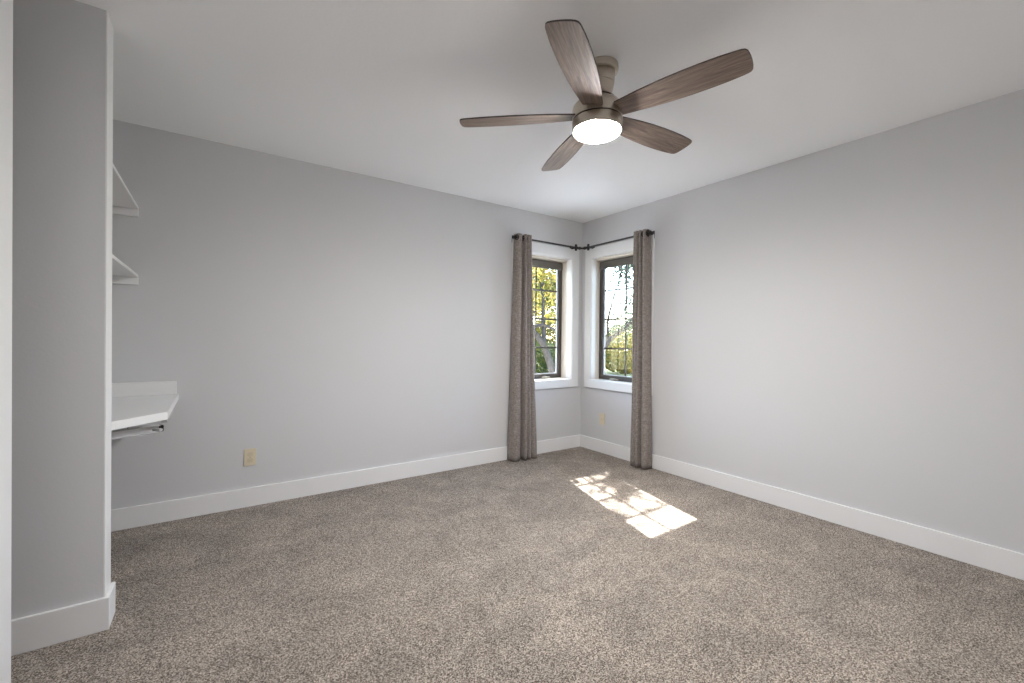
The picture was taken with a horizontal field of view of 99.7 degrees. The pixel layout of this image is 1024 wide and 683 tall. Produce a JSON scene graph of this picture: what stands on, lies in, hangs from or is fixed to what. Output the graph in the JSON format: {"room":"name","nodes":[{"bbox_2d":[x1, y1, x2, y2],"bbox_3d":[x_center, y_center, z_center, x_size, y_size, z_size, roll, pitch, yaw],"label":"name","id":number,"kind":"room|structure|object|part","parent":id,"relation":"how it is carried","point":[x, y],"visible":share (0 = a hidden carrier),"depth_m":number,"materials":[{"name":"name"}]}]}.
{"room":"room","nodes":[
{"label":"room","id":0,"kind":"room"},
{"bbox_2d":[11,0,105,619],"bbox_3d":[-1.934,-0.082,1.548,0.714,2.440,0.118,0,0,-35],"label":"wall partition","id":1,"kind":"structure","parent":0,"point":[59,46],"depth_m":1.63,"materials":[{"name":"grey paint"}]},
{"bbox_2d":[11,582,115,655],"bbox_3d":[-1.935,1.074,1.556,0.733,0.128,0.137,0,0,-35],"label":"baseboard","id":2,"kind":"structure","parent":1,"relation":"attached to","point":[51,627],"depth_m":1.64,"materials":[{"name":"white paint"}]},
{"bbox_2d":[103,11,112,596],"bbox_3d":[-1.639,-0.080,1.753,0.004,2.440,0.118,0,0,-35],"label":"wall","id":3,"kind":"structure","parent":1,"relation":"attached to","point":[109,28],"depth_m":1.74,"materials":[{"name":"white paint"}]},
{"bbox_2d":[111,119,582,509],"bbox_3d":[-1.074,-0.086,3.585,4.745,2.440,0.215,0,0,-35],"label":"wall","id":4,"kind":"structure","parent":0,"point":[320,320],"depth_m":3.15,"materials":[{"name":"grey paint"}]},
{"bbox_2d":[244,448,255,465],"bbox_3d":[-1.797,0.791,2.961,0.065,0.115,0.009,0,0,-35],"label":"wall outlet","id":5,"kind":"object","parent":4,"relation":"attached to","point":[249,454],"visible":0.89,"depth_m":2.96,"materials":[{"name":"beige plastic"}]},
{"bbox_2d":[111,434,580,531],"bbox_3d":[-1.048,1.071,3.480,4.380,0.128,0.015,0,0,-35],"label":"baseboard","id":6,"kind":"structure","parent":4,"relation":"attached to","point":[164,511],"depth_m":3.13,"materials":[{"name":"white paint"}]},
{"bbox_2d":[511,239,578,389],"bbox_3d":[0.302,-0.256,4.510,0.876,1.476,0.226,0,0,-35],"label":"window","id":7,"kind":"structure","parent":4,"relation":"in","point":[565,261],"depth_m":4.65,"materials":[{"name":"white paint"}]},
{"bbox_3d":[0.252,-0.235,4.583,0.688,1.260,0.050,0,0,-35],"label":"sash frame","id":8,"kind":"part","parent":7,"relation":"part of","materials":[{"name":"brown metal"}]},
{"bbox_2d":[532,260,562,270],"bbox_3d":[0.278,-0.816,4.550,0.664,0.073,0.024,0,0,-35],"label":"rolled shade","id":9,"kind":"object","parent":7,"relation":"attached to","point":[547,264],"depth_m":4.61,"materials":[{"name":"grey fabric"}]},
{"bbox_3d":[0.303,0.440,4.503,0.724,0.086,0.196,0,0,-35],"label":"sill","id":10,"kind":"part","parent":7,"relation":"part of","materials":[{"name":"white paint"}]},
{"bbox_2d":[512,229,654,250],"bbox_3d":[0.692,-0.987,4.290,1.328,0.070,0.639,1,0,10],"label":"curtain rod","id":11,"kind":"object","parent":4,"relation":"attached to","point":[650,232],"visible":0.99,"depth_m":4.32,"materials":[{"name":"black metal"}]},
{"bbox_2d":[507,233,536,461],"bbox_3d":[0.123,0.054,4.178,0.303,2.165,0.130,0,0,-35],"label":"curtain","id":12,"kind":"object","parent":11,"relation":"hanging from","point":[522,434],"visible":0.99,"depth_m":4.14,"materials":[{"name":"fabric"}]},
{"bbox_3d":[0.365,-0.991,4.334,0.795,0.019,0.018,0,0,-35],"label":"rod","id":13,"kind":"part","parent":11,"relation":"part of","materials":[{"name":"black metal"}]},
{"bbox_3d":[1.015,-0.983,4.216,0.018,0.019,0.795,0,0,-35],"label":"rod","id":14,"kind":"part","parent":11,"relation":"part of","materials":[{"name":"black metal"}]},
{"bbox_2d":[630,229,651,468],"bbox_3d":[1.183,0.067,3.958,0.130,2.165,0.186,0,0,-35],"label":"curtain","id":15,"kind":"object","parent":11,"relation":"hanging from","point":[641,408],"visible":1,"depth_m":3.92,"materials":[{"name":"fabric"}]},
{"bbox_2d":[11,447,1023,682],"bbox_3d":[0.184,1.219,1.756,4.745,0.120,4.685,0,0,-35],"label":"floor","id":16,"kind":"structure","parent":0,"point":[576,564],"depth_m":1.99,"materials":[{"name":"carpet"}]},
{"bbox_2d":[75,0,1023,222],"bbox_3d":[0.211,-1.351,1.739,4.745,0.140,4.685,0,0,-35],"label":"ceiling","id":17,"kind":"structure","parent":0,"point":[383,89],"depth_m":2.10,"materials":[{"name":"white paint"}]},
{"bbox_2d":[460,19,752,170],"bbox_3d":[0.436,-1.118,2.030,1.200,0.325,1.243,0,0,-35],"label":"ceiling fan","id":18,"kind":"object","parent":17,"relation":"hanging from","point":[597,116],"visible":1,"depth_m":1.89,"materials":[{"name":"brown wood"}]},
{"bbox_3d":[0.029,-1.040,2.029,0.548,0.006,0.144,-2,12,3],"label":"blade","id":19,"kind":"part","parent":18,"relation":"part of","materials":[{"name":"brown wood"}]},
{"bbox_3d":[0.302,-1.047,2.368,0.144,0.006,0.548,-11,2,-15],"label":"blade","id":20,"kind":"part","parent":18,"relation":"part of","materials":[{"name":"brown wood"}]},
{"bbox_3d":[0.261,-1.052,1.669,0.144,0.006,0.547,13,5,21],"label":"blade","id":21,"kind":"part","parent":18,"relation":"part of","materials":[{"name":"wood"}]},
{"bbox_3d":[0.708,-1.054,2.209,0.548,0.006,0.144,-1,-11,-32],"label":"blade","id":22,"kind":"part","parent":18,"relation":"part of","materials":[{"name":"brown wood"}]},
{"bbox_3d":[0.680,-1.049,1.775,0.548,0.006,0.144,0,-11,40],"label":"blade","id":23,"kind":"part","parent":18,"relation":"part of","materials":[{"name":"brown wood"}]},
{"bbox_2d":[580,89,1023,553],"bbox_3d":[2.121,-0.049,2.948,0.215,2.440,4.470,0,0,-35],"label":"wall","id":24,"kind":"structure","parent":0,"point":[843,324],"depth_m":2.70,"materials":[{"name":"grey paint"}]},
{"bbox_2d":[599,413,604,424],"bbox_3d":[0.931,0.802,4.463,0.008,0.116,0.072,0,0,-35],"label":"wall plate","id":25,"kind":"object","parent":24,"relation":"attached to","point":[602,416],"visible":1,"depth_m":4.46,"materials":[{"name":"beige plastic"}]},
{"bbox_2d":[584,234,654,395],"bbox_3d":[1.102,-0.246,4.350,0.186,1.476,0.876,0,0,-35],"label":"window","id":26,"kind":"structure","parent":24,"relation":"in","point":[598,259],"depth_m":4.59,"materials":[{"name":"white paint"}]},
{"bbox_3d":[1.083,0.449,4.346,0.156,0.086,0.724,0,0,-35],"label":"sill","id":27,"kind":"part","parent":26,"relation":"part of","materials":[{"name":"white paint"}]},
{"bbox_3d":[1.158,-0.224,4.389,0.050,1.260,0.688,0,0,-35],"label":"sash frame","id":28,"kind":"part","parent":26,"relation":"part of","materials":[{"name":"brown metal"}]},
{"bbox_2d":[600,257,632,268],"bbox_3d":[1.135,-0.805,4.365,0.024,0.073,0.664,0,0,-35],"label":"rolled shade","id":29,"kind":"object","parent":26,"relation":"attached to","point":[619,261],"depth_m":4.44,"materials":[{"name":"grey fabric"}]},
{"bbox_2d":[580,435,1023,579],"bbox_3d":[1.984,1.106,2.933,0.015,0.128,4.335,0,0,-35],"label":"baseboard","id":30,"kind":"structure","parent":24,"relation":"attached to","point":[986,556],"depth_m":2.72,"materials":[{"name":"white paint"}]},
{"bbox_3d":[-2.350,-0.086,1.417,0.120,2.440,1.900,0,0,-35],"label":"wall","id":31,"kind":"structure","parent":0,"visible":0},
{"bbox_2d":[112,164,138,216],"bbox_3d":[-2.259,-0.779,2.005,0.691,0.062,1.018,0,0,-35],"label":"wall shelf","id":32,"kind":"object","parent":31,"relation":"attached to","point":[123,203],"visible":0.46,"depth_m":2.44,"materials":[{"name":"white laminate"}]},
{"bbox_2d":[112,254,138,284],"bbox_3d":[-2.264,-0.369,2.008,0.691,0.062,1.018,0,0,-35],"label":"wall shelf","id":33,"kind":"object","parent":31,"relation":"attached to","point":[121,273],"visible":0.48,"depth_m":2.49,"materials":[{"name":"white laminate"}]},
{"bbox_2d":[112,381,176,396],"bbox_3d":[-2.477,0.288,2.473,0.877,0.083,0.025,0,0,-35],"label":"backsplash","id":34,"kind":"structure","parent":31,"relation":"attached to","point":[130,389],"depth_m":2.62,"materials":[{"name":"white laminate"}]},
{"bbox_2d":[111,381,178,439],"bbox_3d":[-2.191,0.339,2.069,0.887,0.174,1.016,0,0,-35],"label":"desk","id":35,"kind":"object","parent":31,"relation":"attached to","point":[133,403],"depth_m":2.25,"materials":[{"name":"white laminate"}]},
{"bbox_3d":[-1.715,0.411,1.942,0.022,0.034,0.215,1,0,30],"label":"rail","id":36,"kind":"part","parent":35,"relation":"part of","materials":[{"name":"metal"}]},
{"bbox_3d":[-1.703,0.405,1.960,0.056,0.054,0.052,1,0,30],"label":"mounting plate","id":37,"kind":"part","parent":35,"relation":"part of","materials":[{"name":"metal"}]},
{"bbox_3d":[-1.833,0.402,2.129,0.223,0.054,0.668,0,0,-35],"label":"folding bracket","id":38,"kind":"part","parent":35,"relation":"part of","materials":[{"name":"white metal"}]},
{"bbox_3d":[-1.608,0.400,1.957,0.133,0.032,0.014,1,0,39],"label":"folding arm","id":39,"kind":"part","parent":35,"relation":"part of","materials":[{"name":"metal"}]},
{"bbox_3d":[-1.819,0.384,2.283,0.024,0.020,0.430,0,0,-35],"label":"rail","id":40,"kind":"part","parent":35,"relation":"part of","materials":[{"name":"wood"}]},
{"bbox_3d":[-0.840,-0.062,0.130,0.120,2.440,2.965,0,0,-35],"label":"wall","id":41,"kind":"structure","parent":0,"visible":0},
{"bbox_2d":[0,0,12,682],"bbox_3d":[-1.651,-0.078,1.318,0.138,2.440,0.123,0,0,-35],"label":"trim","id":42,"kind":"structure","parent":41,"relation":"attached to","point":[6,6],"depth_m":1.36,"materials":[{"name":"white paint"}]},
{"label":"outside","id":43,"kind":"structure","parent":0,"visible":0},
{"bbox_2d":[536,352,631,376],"bbox_3d":[-0.013,1.535,28.676,54.000,0.200,39.765,0,0,-35],"label":"ground","id":44,"kind":"structure","parent":43,"point":[607,371],"depth_m":20.76,"materials":[{"name":"white"}]},
{"bbox_2d":[532,267,555,372],"bbox_3d":[0.813,-1.089,14.513,5.577,5.395,3.484,0,0,-35],"label":"tree","id":45,"kind":"object","parent":44,"relation":"on","point":[542,341],"visible":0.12,"depth_m":14.77,"materials":[{"name":"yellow plant"}]},
{"bbox_2d":[533,269,555,323],"bbox_3d":[0.705,-2.435,26.749,6.016,7.813,6.395,0,0,-35],"label":"tree","id":46,"kind":"object","parent":44,"relation":"on","point":[549,280],"visible":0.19,"depth_m":25.13,"materials":[{"name":"green plant"}]},
{"bbox_2d":[533,312,555,369],"bbox_3d":[2.184,0.031,21.992,2.722,3.119,2.745,0,0,-35],"label":"shrub","id":47,"kind":"object","parent":44,"relation":"on","point":[549,332],"visible":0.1,"depth_m":21.23,"materials":[{"name":"green plant"}]},
{"bbox_2d":[536,342,554,372],"bbox_3d":[1.307,0.768,18.864,2.485,1.572,2.461,0,0,-35],"label":"shrub","id":48,"kind":"object","parent":44,"relation":"on","point":[541,365],"visible":0.19,"depth_m":18.11,"materials":[{"name":"green plant"}]},
{"bbox_2d":[605,331,631,373],"bbox_3d":[5.421,0.537,20.848,2.716,2.066,2.679,0,0,-35],"label":"shrub","id":49,"kind":"object","parent":44,"relation":"on","point":[620,365],"visible":0.38,"depth_m":20.18,"materials":[{"name":"green plant"}]},
{"bbox_2d":[605,323,631,362],"bbox_3d":[7.011,0.223,25.573,3.930,2.728,3.901,0,0,-35],"label":"shrub","id":50,"kind":"object","parent":44,"relation":"on","point":[610,328],"visible":0.06,"depth_m":25.07,"materials":[{"name":"green plant"}]},
{"bbox_2d":[605,264,632,350],"bbox_3d":[4.384,-1.305,14.566,2.693,5.802,4.222,0,0,-18],"label":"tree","id":51,"kind":"object","parent":44,"relation":"on","point":[620,269],"visible":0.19,"depth_m":15.55,"materials":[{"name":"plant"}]}
]}

